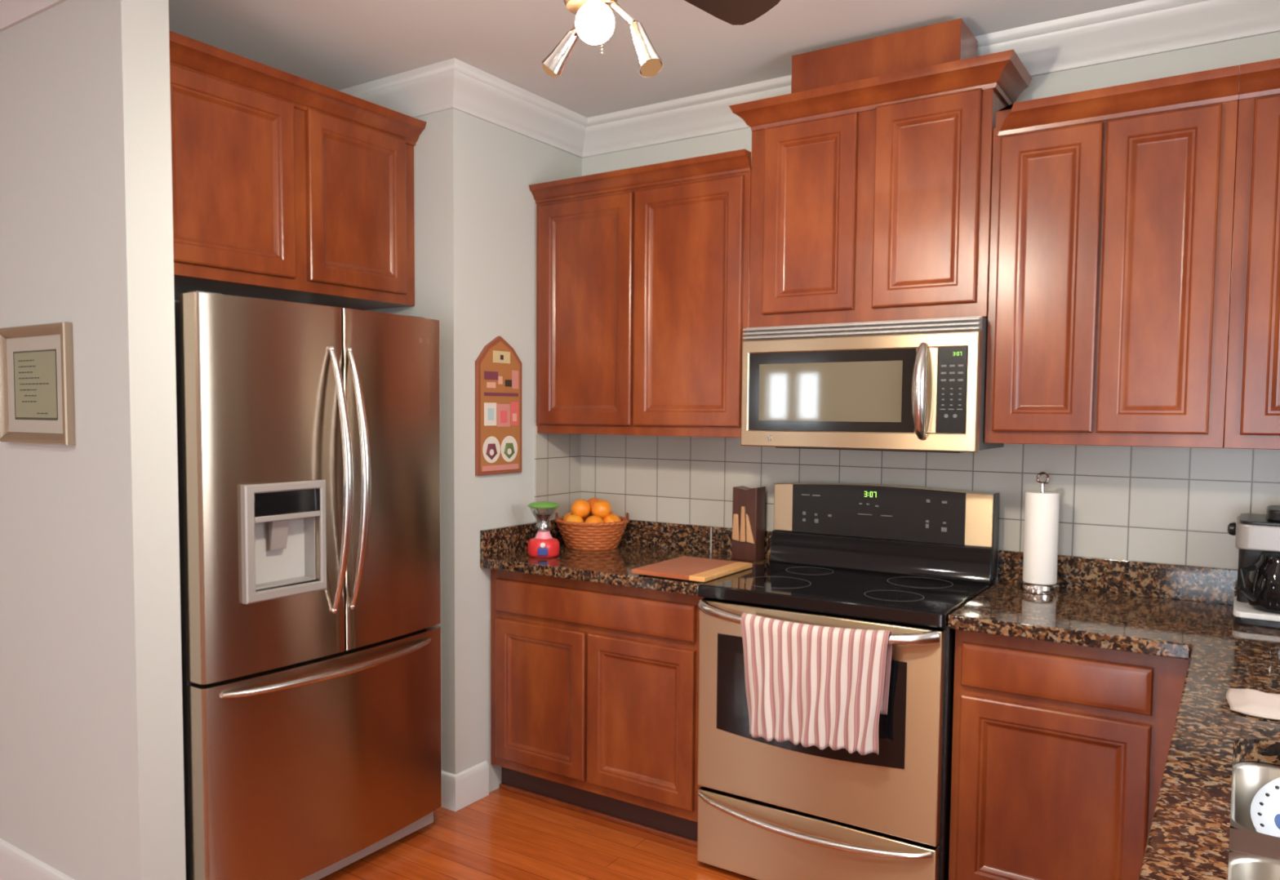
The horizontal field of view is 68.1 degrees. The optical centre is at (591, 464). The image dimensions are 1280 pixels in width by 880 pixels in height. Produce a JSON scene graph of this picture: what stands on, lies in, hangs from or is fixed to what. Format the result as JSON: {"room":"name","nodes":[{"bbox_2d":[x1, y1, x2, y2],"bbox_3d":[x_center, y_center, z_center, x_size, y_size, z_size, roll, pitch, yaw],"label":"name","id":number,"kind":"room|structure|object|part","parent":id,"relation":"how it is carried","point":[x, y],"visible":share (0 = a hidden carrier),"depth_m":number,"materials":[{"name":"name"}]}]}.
{"room":"kitchen","nodes":[
{"label":"kitchen","id":0,"kind":"room"},
{"bbox_2d":[0,0,186,879],"bbox_3d":[-2.419,-0.065,3.345,3.120,2.648,0.127,3,4,35],"label":"wall","id":1,"kind":"structure","parent":0,"point":[92,786],"depth_m":2.52,"materials":[{"name":"grey paint"}]},
{"bbox_2d":[0,0,66,31],"bbox_3d":[-2.354,-1.324,3.191,3.070,0.114,0.197,3,4,35],"label":"trim","id":2,"kind":"structure","parent":1,"relation":"attached to","point":[12,12],"depth_m":2.60,"materials":[{"name":"white paint"}]},
{"bbox_2d":[0,838,74,879],"bbox_3d":[-2.374,1.193,3.372,3.014,0.131,0.140,3,4,35],"label":"baseboard","id":3,"kind":"structure","parent":1,"relation":"attached to","point":[15,864],"depth_m":2.82,"materials":[{"name":"white paint"}]},
{"bbox_2d":[0,321,75,444],"bbox_3d":[-1.563,-0.224,2.650,0.385,0.330,0.026,3,4,35],"label":"framed print","id":4,"kind":"object","parent":1,"relation":"attached to","point":[37,389],"visible":1,"depth_m":2.64,"materials":[{"name":"beige"}]},
{"bbox_2d":[366,108,582,792],"bbox_3d":[-0.606,-0.094,4.013,0.900,2.648,0.903,3,4,35],"label":"wall","id":5,"kind":"structure","parent":0,"point":[475,206],"depth_m":3.47,"materials":[{"name":"grey paint"}]},
{"bbox_2d":[168,31,426,310],"bbox_3d":[-1.162,-0.892,3.157,0.650,0.650,1.061,3,4,35],"label":"upper cabinet","id":6,"kind":"object","parent":5,"relation":"attached to","point":[286,187],"visible":0.68,"depth_m":2.97,"materials":[{"name":"brown wood"}]},
{"bbox_3d":[-1.080,-0.856,2.802,0.020,0.547,0.475,3,4,35],"label":"door","id":7,"kind":"part","parent":6,"relation":"part of","materials":[{"name":"brown wood"}]},
{"bbox_3d":[-0.920,-1.169,2.974,0.065,0.074,1.061,3,4,35],"label":"crown moulding","id":8,"kind":"part","parent":6,"relation":"part of","materials":[{"name":"brown wood"}]},
{"bbox_3d":[-0.791,-0.878,3.218,0.020,0.547,0.428,3,4,35],"label":"door","id":9,"kind":"part","parent":6,"relation":"part of","materials":[{"name":"brown wood"}]},
{"bbox_2d":[440,760,488,811],"bbox_3d":[-0.514,1.192,3.564,0.174,0.131,0.185,3,4,35],"label":"baseboard","id":10,"kind":"structure","parent":5,"relation":"attached to","point":[460,790],"depth_m":3.48,"materials":[{"name":"white paint"}]},
{"bbox_2d":[475,336,521,475],"bbox_3d":[-0.347,-0.224,3.568,0.020,0.520,0.257,3,4,35],"label":"wall plaque","id":11,"kind":"object","parent":5,"relation":"attached to","point":[498,366],"visible":1,"depth_m":3.55,"materials":[{"name":"brown wood"}]},
{"bbox_2d":[534,426,581,522],"bbox_3d":[-0.135,0.042,3.904,0.008,0.406,0.318,3,4,35],"label":"tiled wall","id":12,"kind":"structure","parent":5,"relation":"attached to","point":[557,456],"depth_m":3.89,"materials":[{"name":"white tile"}]},
{"bbox_2d":[480,519,564,557],"bbox_3d":[-0.226,0.281,3.775,0.020,0.102,0.638,3,4,35],"label":"backsplash","id":13,"kind":"structure","parent":12,"relation":"attached to","point":[515,538],"depth_m":3.63,"materials":[{"name":"brown stone"}]},
{"bbox_2d":[319,787,757,879],"bbox_3d":[-2.079,1.432,1.257,6.160,0.100,7.240,3,4,35],"label":"floor","id":14,"kind":"structure","parent":0,"point":[504,834],"depth_m":3.14,"materials":[{"name":"orange wood"}]},
{"bbox_2d":[174,290,441,879],"bbox_3d":[-1.046,0.395,3.066,0.888,1.775,0.912,3,4,35],"label":"refrigerator","id":15,"kind":"object","parent":14,"relation":"on","point":[308,434],"visible":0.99,"depth_m":2.75,"materials":[{"name":"grey metal"}]},
{"bbox_3d":[-0.918,0.058,2.685,0.098,1.037,0.462,3,4,35],"label":"door","id":16,"kind":"part","parent":15,"relation":"part of","materials":[{"name":"silver metal"}]},
{"bbox_3d":[-0.870,0.212,2.686,0.024,0.325,0.274,3,4,35],"label":"dispenser frame","id":17,"kind":"part","parent":15,"relation":"part of","materials":[{"name":"silver metal"}]},
{"bbox_3d":[-0.794,0.892,2.918,0.098,0.631,0.912,3,4,35],"label":"freezer drawer","id":18,"kind":"part","parent":15,"relation":"part of","materials":[{"name":"silver metal"}]},
{"bbox_3d":[-0.744,0.613,2.852,0.085,0.026,0.788,3,4,35],"label":"handle","id":19,"kind":"part","parent":15,"relation":"part of","materials":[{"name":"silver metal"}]},
{"bbox_3d":[-0.739,0.048,2.788,0.093,0.800,0.031,3,4,35],"label":"handle","id":20,"kind":"part","parent":15,"relation":"part of","materials":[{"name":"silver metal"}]},
{"bbox_3d":[-0.700,0.045,2.844,0.093,0.800,0.031,3,4,35],"label":"handle","id":21,"kind":"part","parent":15,"relation":"part of","materials":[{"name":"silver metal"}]},
{"bbox_3d":[-0.656,0.038,3.062,0.098,1.037,0.444,3,4,35],"label":"door","id":22,"kind":"part","parent":15,"relation":"part of","materials":[{"name":"silver metal"}]},
{"bbox_2d":[490,568,703,847],"bbox_3d":[0.150,0.824,3.564,0.914,0.875,0.596,3,4,35],"label":"base cabinet","id":23,"kind":"object","parent":14,"relation":"on","point":[594,686],"visible":0.74,"depth_m":3.30,"materials":[{"name":"brown wood"}]},
{"bbox_3d":[-0.191,0.849,3.451,0.410,0.534,0.020,3,4,35],"label":"door","id":24,"kind":"part","parent":23,"relation":"part of","materials":[{"name":"brown wood"}]},
{"bbox_3d":[-0.011,0.502,3.307,0.844,0.120,0.020,3,4,35],"label":"drawer","id":25,"kind":"part","parent":23,"relation":"part of","materials":[{"name":"brown wood"}]},
{"bbox_3d":[0.021,1.261,3.406,0.914,0.018,0.014,3,4,35],"label":"shoe moulding","id":26,"kind":"part","parent":23,"relation":"part of","materials":[{"name":"brown wood"}]},
{"bbox_2d":[480,519,772,595],"bbox_3d":[0.143,0.317,3.520,0.920,0.140,0.640,3,4,35],"label":"countertop","id":27,"kind":"structure","parent":23,"relation":"on","point":[642,543],"depth_m":3.58,"materials":[{"name":"brown stone"}]},
{"bbox_2d":[527,501,559,558],"bbox_3d":[-0.182,0.242,3.560,0.120,0.206,0.125,3,4,35],"label":"dispenser","id":28,"kind":"object","parent":27,"relation":"on","point":[543,545],"visible":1,"depth_m":3.53,"materials":[{"name":"red plastic"}]},
{"bbox_3d":[-0.181,0.298,3.500,0.018,0.018,0.010,0,3,0],"label":"knob","id":29,"kind":"part","parent":28,"relation":"part of","materials":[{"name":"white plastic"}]},
{"bbox_3d":[-0.180,0.149,3.557,0.120,0.022,0.120,3,4,35],"label":"lid","id":30,"kind":"part","parent":28,"relation":"part of","materials":[{"name":"green plastic"}]},
{"bbox_2d":[555,512,629,550],"bbox_3d":[0.003,0.261,3.806,0.299,0.139,0.299,3,4,35],"label":"fruit basket","id":31,"kind":"object","parent":27,"relation":"on","point":[575,535],"visible":0.83,"depth_m":3.70,"materials":[{"name":"orange wicker"}]},
{"bbox_3d":[-0.141,0.209,3.803,0.010,0.036,0.080,0,3,0],"label":"handle","id":32,"kind":"part","parent":31,"relation":"part of","materials":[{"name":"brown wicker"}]},
{"bbox_2d":[563,511,572,520],"bbox_3d":[-0.077,0.231,3.839,0.080,0.077,0.080,-2,4,-38],"label":"orange","id":33,"kind":"object","parent":31,"relation":"in","point":[566,515],"visible":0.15,"depth_m":3.82,"materials":[{"name":"orange food"}]},
{"bbox_2d":[564,514,584,522],"bbox_3d":[-0.068,0.236,3.754,0.080,0.076,0.080,2,4,24],"label":"orange","id":34,"kind":"object","parent":31,"relation":"in","point":[574,517],"visible":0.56,"depth_m":3.73,"materials":[{"name":"orange food"}]},
{"bbox_2d":[570,498,591,518],"bbox_3d":[-0.043,0.176,3.784,0.081,0.077,0.081,-3,6,-39],"label":"orange","id":35,"kind":"object","parent":31,"relation":"in","point":[582,508],"visible":0.9,"depth_m":3.75,"materials":[{"name":"orange food"}]},
{"bbox_2d":[586,497,599,515],"bbox_3d":[0.010,0.173,3.848,0.080,0.077,0.080,-2,4,-29],"label":"orange","id":36,"kind":"object","parent":31,"relation":"in","point":[592,500],"visible":0.38,"depth_m":3.82,"materials":[{"name":"orange food"}]},
{"bbox_2d":[584,515,604,523],"bbox_3d":[0.010,0.238,3.719,0.080,0.077,0.080,0,3,4],"label":"orange","id":37,"kind":"object","parent":31,"relation":"in","point":[593,518],"visible":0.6,"depth_m":3.69,"materials":[{"name":"orange food"}]},
{"bbox_2d":[591,499,611,519],"bbox_3d":[0.039,0.178,3.770,0.080,0.077,0.080,0,3,0],"label":"orange","id":38,"kind":"object","parent":31,"relation":"in","point":[601,508],"visible":0.94,"depth_m":3.74,"materials":[{"name":"orange food"}]},
{"bbox_2d":[602,514,621,522],"bbox_3d":[0.080,0.235,3.769,0.080,0.076,0.080,-1,4,-27],"label":"orange","id":39,"kind":"object","parent":31,"relation":"in","point":[611,517],"visible":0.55,"depth_m":3.74,"materials":[{"name":"orange food"}]},
{"bbox_3d":[0.145,0.210,3.803,0.010,0.036,0.080,0,3,0],"label":"handle","id":40,"kind":"part","parent":31,"relation":"part of","materials":[{"name":"brown wicker"}]},
{"bbox_2d":[631,555,752,582],"bbox_3d":[0.346,0.356,3.218,0.274,0.022,0.355,3,4,35],"label":"cutting board","id":41,"kind":"object","parent":27,"relation":"on","point":[700,570],"visible":1,"depth_m":3.16,"materials":[{"name":"brown wood"}]},
{"bbox_2d":[731,485,765,561],"bbox_3d":[0.579,0.216,3.501,0.099,0.271,0.092,3,4,35],"label":"knife block","id":42,"kind":"object","parent":27,"relation":"on","point":[748,504],"visible":1,"depth_m":3.47,"materials":[{"name":"brown wood"}]},
{"bbox_3d":[0.161,0.864,3.208,0.422,0.534,0.020,3,4,35],"label":"door","id":43,"kind":"part","parent":23,"relation":"part of","materials":[{"name":"brown wood"}]},
{"bbox_2d":[697,482,999,879],"bbox_3d":[0.804,0.689,3.018,0.759,1.213,0.702,3,4,35],"label":"range","id":44,"kind":"object","parent":14,"relation":"on","point":[901,560],"visible":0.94,"depth_m":2.88,"materials":[{"name":"silver metal"}]},
{"bbox_3d":[0.633,0.687,2.793,0.460,0.200,0.001,3,4,35],"label":"glass","id":45,"kind":"part","parent":44,"relation":"part of","materials":[{"name":"black glass"}]},
{"bbox_3d":[0.630,1.080,2.791,0.724,0.054,0.053,3,4,35],"label":"handle","id":46,"kind":"part","parent":44,"relation":"part of","materials":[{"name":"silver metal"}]},
{"bbox_2d":[740,612,892,755],"bbox_3d":[0.633,0.632,2.721,0.438,0.369,0.075,3,4,35],"label":"dish towel","id":47,"kind":"object","parent":44,"relation":"hanging from","point":[823,687],"visible":1,"depth_m":2.69,"materials":[{"name":"fabric"}]},
{"bbox_3d":[0.654,1.167,2.833,0.741,0.238,0.042,3,4,35],"label":"storage drawer","id":48,"kind":"part","parent":44,"relation":"part of","materials":[{"name":"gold metal"}]},
{"bbox_3d":[0.628,0.466,2.749,0.735,0.057,0.080,3,4,35],"label":"handle","id":49,"kind":"part","parent":44,"relation":"part of","materials":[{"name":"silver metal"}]},
{"bbox_3d":[0.656,0.738,2.808,0.744,0.600,0.042,3,4,35],"label":"oven door","id":50,"kind":"part","parent":44,"relation":"part of","materials":[{"name":"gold metal"}]},
{"bbox_2d":[697,561,995,627],"bbox_3d":[0.823,0.395,3.026,0.756,0.040,0.636,3,4,35],"label":"cooktop","id":51,"kind":"object","parent":44,"relation":"in","point":[892,597],"depth_m":2.90,"materials":[{"name":"black glass"}]},
{"bbox_3d":[0.989,0.160,3.251,0.752,0.182,0.058,3,4,35],"label":"control panel","id":52,"kind":"part","parent":44,"relation":"part of","materials":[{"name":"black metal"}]},
{"bbox_2d":[948,629,1189,879],"bbox_3d":[1.398,0.879,2.702,0.576,0.875,0.596,3,4,35],"label":"base cabinet","id":53,"kind":"object","parent":14,"relation":"on","point":[1060,751],"visible":0.64,"depth_m":2.47,"materials":[{"name":"brown wood"}]},
{"bbox_3d":[1.202,0.909,2.489,0.453,0.538,0.020,3,4,35],"label":"door","id":54,"kind":"part","parent":53,"relation":"part of","materials":[{"name":"brown wood"}]},
{"bbox_3d":[1.203,0.555,2.469,0.453,0.118,0.020,3,4,35],"label":"drawer","id":55,"kind":"part","parent":53,"relation":"part of","materials":[{"name":"brown wood"}]},
{"bbox_2d":[1230,760,1279,828],"bbox_3d":[1.410,0.939,1.643,0.647,0.875,2.310,3,4,35],"label":"base cabinet","id":56,"kind":"object","parent":14,"relation":"on","point":[1251,761],"visible":0.02,"depth_m":2.68,"materials":[{"name":"brown wood"}]},
{"bbox_2d":[947,550,1279,879],"bbox_3d":[1.172,0.421,1.776,1.234,0.140,2.342,3,4,35],"label":"countertop","id":57,"kind":"structure","parent":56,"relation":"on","point":[1174,611],"depth_m":2.30,"materials":[{"name":"brown stone"}]},
{"bbox_2d":[1020,471,1058,594],"bbox_3d":[1.379,0.206,2.899,0.108,0.368,0.108,3,4,35],"label":"paper towel holder","id":58,"kind":"object","parent":57,"relation":"on","point":[1024,587],"visible":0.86,"depth_m":2.87,"materials":[{"name":"silver metal"}]},
{"bbox_2d":[1022,490,1059,584],"bbox_3d":[1.379,0.223,2.900,0.095,0.277,0.095,3,4,35],"label":"paper towel roll","id":59,"kind":"object","parent":58,"relation":"on","point":[1041,534],"visible":0.99,"depth_m":2.86,"materials":[{"name":"white paper"}]},
{"bbox_3d":[1.379,0.207,2.899,0.012,0.311,0.012,3,4,35],"label":"post","id":60,"kind":"part","parent":58,"relation":"part of","materials":[{"name":"silver metal"}]},
{"bbox_2d":[1226,688,1279,719],"bbox_3d":[1.278,0.444,1.764,0.156,0.016,0.192,3,4,35],"label":"cloth","id":61,"kind":"object","parent":57,"relation":"on","point":[1250,702],"visible":1,"depth_m":1.76,"materials":[{"name":"beige fabric"}]},
{"bbox_2d":[1227,505,1279,628],"bbox_3d":[1.827,0.265,2.501,0.244,0.300,0.296,3,4,35],"label":"coffee maker","id":62,"kind":"object","parent":57,"relation":"on","point":[1256,602],"visible":1,"depth_m":2.45,"materials":[{"name":"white plastic"}]},
{"bbox_3d":[1.702,0.171,2.512,0.018,0.036,0.036,3,4,35],"label":"knob","id":63,"kind":"part","parent":62,"relation":"part of","materials":[{"name":"black plastic"}]},
{"bbox_3d":[1.698,0.307,2.442,0.059,0.094,0.025,-1,4,-28],"label":"carafe handle","id":64,"kind":"part","parent":62,"relation":"part of","materials":[{"name":"black plastic"}]},
{"bbox_3d":[1.843,0.388,2.514,0.223,0.016,0.268,3,4,35],"label":"plate","id":65,"kind":"part","parent":62,"relation":"part of","materials":[{"name":"white plastic"}]},
{"bbox_3d":[1.845,0.149,2.502,0.211,0.008,0.244,3,4,35],"label":"lid","id":66,"kind":"part","parent":62,"relation":"part of","materials":[{"name":"black plastic"}]},
{"bbox_2d":[1227,760,1279,879],"bbox_3d":[1.043,0.612,1.169,0.457,0.171,0.806,3,4,35],"label":"sink","id":67,"kind":"object","parent":57,"relation":"in","point":[1253,855],"visible":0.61,"depth_m":1.31,"materials":[{"name":"silver metal"}]},
{"bbox_2d":[1227,851,1279,879],"bbox_3d":[0.927,0.621,1.002,0.451,0.170,0.399,3,4,35],"label":"basin","id":68,"kind":"object","parent":67,"relation":"in","point":[1242,865],"depth_m":1.25,"materials":[{"name":"silver metal"}]},
{"bbox_2d":[1230,760,1279,838],"bbox_3d":[1.175,0.602,1.360,0.451,0.170,0.341,3,4,35],"label":"basin","id":69,"kind":"object","parent":67,"relation":"in","point":[1248,777],"depth_m":1.58,"materials":[{"name":"silver metal"}]},
{"bbox_2d":[1250,777,1279,837],"bbox_3d":[1.135,0.547,1.439,0.216,0.100,0.197,3,4,35],"label":"dish","id":70,"kind":"object","parent":67,"relation":"in","point":[1265,804],"visible":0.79,"depth_m":1.50,"materials":[{"name":"white ceramic"}]},
{"bbox_2d":[168,0,1146,117],"bbox_3d":[-2.065,-1.312,1.101,6.160,0.100,7.240,3,4,35],"label":"ceiling","id":71,"kind":"structure","parent":0,"point":[338,45],"depth_m":2.98,"materials":[{"name":"white paint"}]},
{"bbox_2d":[541,0,780,77],"bbox_3d":[0.008,-0.998,1.838,0.989,0.588,0.952,3,4,35],"label":"ceiling fan","id":72,"kind":"object","parent":71,"relation":"hanging from","point":[594,20],"visible":1,"depth_m":1.73,"materials":[{"name":"white glass"}]},
{"bbox_3d":[-0.077,-0.756,1.805,0.033,0.030,0.038,3,4,35],"label":"bulb","id":73,"kind":"part","parent":72,"relation":"part of","materials":[{"name":"silver metal"}]},
{"bbox_3d":[-0.062,-0.782,1.793,0.075,0.083,0.046,3,4,35],"label":"lamp shade","id":74,"kind":"part","parent":72,"relation":"part of","materials":[{"name":"silver metal"}]},
{"bbox_3d":[-0.018,-0.842,1.769,0.044,0.058,0.013,3,4,35],"label":"lamp arm","id":75,"kind":"part","parent":72,"relation":"part of","materials":[{"name":"silver metal"}]},
{"bbox_3d":[0.006,-0.802,1.716,0.072,0.072,0.072,3,4,35],"label":"bulb","id":76,"kind":"part","parent":72,"relation":"part of","materials":[{"name":"white glass"}]},
{"bbox_3d":[0.039,-0.833,1.735,0.099,0.073,0.013,2,4,30],"label":"lamp arm","id":77,"kind":"part","parent":72,"relation":"part of","materials":[{"name":"silver metal"}]},
{"bbox_3d":[0.094,-0.750,1.691,0.072,0.107,0.046,3,4,35],"label":"lamp shade","id":78,"kind":"part","parent":72,"relation":"part of","materials":[{"name":"silver metal"}]},
{"bbox_3d":[0.106,-0.707,1.684,0.037,0.025,0.038,3,4,35],"label":"bulb","id":79,"kind":"part","parent":72,"relation":"part of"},
{"bbox_3d":[0.258,-1.021,2.005,0.390,0.044,0.136,-3,5,-45],"label":"blade","id":80,"kind":"part","parent":72,"relation":"part of","materials":[{"name":"black wood"}]},
{"bbox_2d":[582,31,1279,583],"bbox_3d":[1.237,-0.039,3.216,3.040,2.648,0.120,3,4,35],"label":"wall","id":81,"kind":"structure","parent":0,"point":[1263,47],"depth_m":2.89,"materials":[{"name":"grey paint"}]},
{"bbox_2d":[528,148,751,437],"bbox_3d":[0.231,-0.597,3.586,0.920,0.965,0.351,3,4,35],"label":"upper cabinet","id":82,"kind":"object","parent":81,"relation":"attached to","point":[643,272],"visible":0.9,"depth_m":3.44,"materials":[{"name":"brown wood"}]},
{"bbox_3d":[-0.027,-0.579,3.599,0.427,0.854,0.020,3,4,35],"label":"door","id":83,"kind":"part","parent":82,"relation":"part of","materials":[{"name":"brown wood"}]},
{"bbox_3d":[0.147,-1.041,3.437,0.920,0.062,0.050,3,4,35],"label":"crown moulding","id":84,"kind":"part","parent":82,"relation":"part of","materials":[{"name":"brown wood"}]},
{"bbox_3d":[0.336,-0.563,3.349,0.432,0.854,0.020,3,4,35],"label":"door","id":85,"kind":"part","parent":82,"relation":"part of","materials":[{"name":"brown wood"}]},
{"bbox_2d":[338,0,1279,157],"bbox_3d":[0.591,-1.291,2.991,3.699,0.127,0.875,3,4,35],"label":"trim","id":86,"kind":"structure","parent":81,"relation":"attached to","point":[1148,27],"depth_m":3.31,"materials":[{"name":"white paint"}]},
{"bbox_2d":[728,49,1032,327],"bbox_3d":[0.926,-0.824,3.080,0.885,0.737,0.370,3,4,35],"label":"upper cabinet","id":87,"kind":"object","parent":81,"relation":"attached to","point":[871,197],"visible":0.87,"depth_m":2.93,"materials":[{"name":"brown wood"}]},
{"bbox_3d":[0.705,-0.806,3.075,0.314,0.613,0.020,3,4,35],"label":"door","id":88,"kind":"part","parent":87,"relation":"part of","materials":[{"name":"brown wood"}]},
{"bbox_2d":[741,315,1003,453],"bbox_3d":[0.901,-0.251,3.077,0.750,0.401,0.447,3,4,35],"label":"microwave","id":89,"kind":"object","parent":87,"relation":"attached to","point":[915,385],"visible":0.99,"depth_m":2.92,"materials":[{"name":"grey metal"}]},
{"bbox_3d":[0.940,-0.056,3.110,0.590,0.009,0.290,3,4,35],"label":"underside panel","id":90,"kind":"part","parent":89,"relation":"part of","materials":[{"name":"silver metal"}]},
{"bbox_3d":[0.974,-0.219,2.796,0.044,0.287,0.067,3,4,35],"label":"handle","id":91,"kind":"part","parent":89,"relation":"part of","materials":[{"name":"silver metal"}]},
{"bbox_3d":[0.903,-1.151,3.026,0.885,0.078,0.284,3,4,35],"label":"crown moulding","id":92,"kind":"part","parent":87,"relation":"part of","materials":[{"name":"brown wood"}]},
{"bbox_2d":[791,17,977,93],"bbox_3d":[0.928,-1.260,3.020,0.530,0.139,0.205,3,4,35],"label":"box","id":93,"kind":"object","parent":87,"relation":"on","point":[950,41],"visible":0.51,"depth_m":2.92,"materials":[{"name":"brown wood"}]},
{"bbox_3d":[1.010,-0.796,2.865,0.310,0.619,0.020,3,4,35],"label":"door","id":94,"kind":"part","parent":87,"relation":"part of","materials":[{"name":"brown wood"}]},
{"bbox_2d":[580,434,1279,568],"bbox_3d":[1.153,0.088,3.202,2.911,0.406,0.008,3,4,35],"label":"tiled wall","id":95,"kind":"structure","parent":81,"relation":"attached to","point":[1171,505],"depth_m":3.04,"materials":[{"name":"white tile"}]},
{"bbox_2d":[618,519,772,558],"bbox_3d":[0.329,0.284,3.769,0.898,0.102,0.018,3,4,35],"label":"backsplash","id":96,"kind":"structure","parent":95,"relation":"attached to","point":[690,537],"depth_m":3.74,"materials":[{"name":"brown stone"}]},
{"bbox_2d":[997,550,1237,604],"bbox_3d":[1.824,0.351,2.735,1.212,0.102,0.018,3,4,35],"label":"backsplash","id":97,"kind":"structure","parent":95,"relation":"attached to","point":[1165,580],"depth_m":2.85,"materials":[{"name":"brown stone"}]},
{"bbox_2d":[984,65,1239,448],"bbox_3d":[1.483,-0.541,2.716,0.592,0.965,0.358,3,4,35],"label":"upper cabinet","id":98,"kind":"object","parent":81,"relation":"attached to","point":[1113,207],"visible":0.91,"depth_m":2.58,"materials":[{"name":"brown wood"}]},
{"bbox_3d":[1.292,-0.520,2.688,0.262,0.852,0.020,3,4,35],"label":"door","id":99,"kind":"part","parent":98,"relation":"part of","materials":[{"name":"brown wood"}]},
{"bbox_3d":[1.403,-0.980,2.565,0.584,0.071,0.058,3,4,35],"label":"crown moulding","id":100,"kind":"part","parent":98,"relation":"part of","materials":[{"name":"brown wood"}]},
{"bbox_3d":[1.515,-0.510,2.534,0.262,0.852,0.020,3,4,35],"label":"door","id":101,"kind":"part","parent":98,"relation":"part of","materials":[{"name":"brown wood"}]},
{"bbox_2d":[1223,57,1279,449],"bbox_3d":[1.986,-0.518,2.368,0.630,0.965,0.358,3,4,35],"label":"upper cabinet","id":102,"kind":"object","parent":81,"relation":"attached to","point":[1252,402],"visible":1,"depth_m":2.40,"materials":[{"name":"brown wood"}]},
{"bbox_3d":[1.903,-0.958,2.219,0.630,0.071,0.058,3,4,35],"label":"crown moulding","id":103,"kind":"part","parent":102,"relation":"part of","materials":[{"name":"brown wood"}]},
{"bbox_3d":[1.791,-0.497,2.343,0.271,0.852,0.020,3,4,35],"label":"door","id":104,"kind":"part","parent":102,"relation":"part of","materials":[{"name":"brown wood"}]}
]}

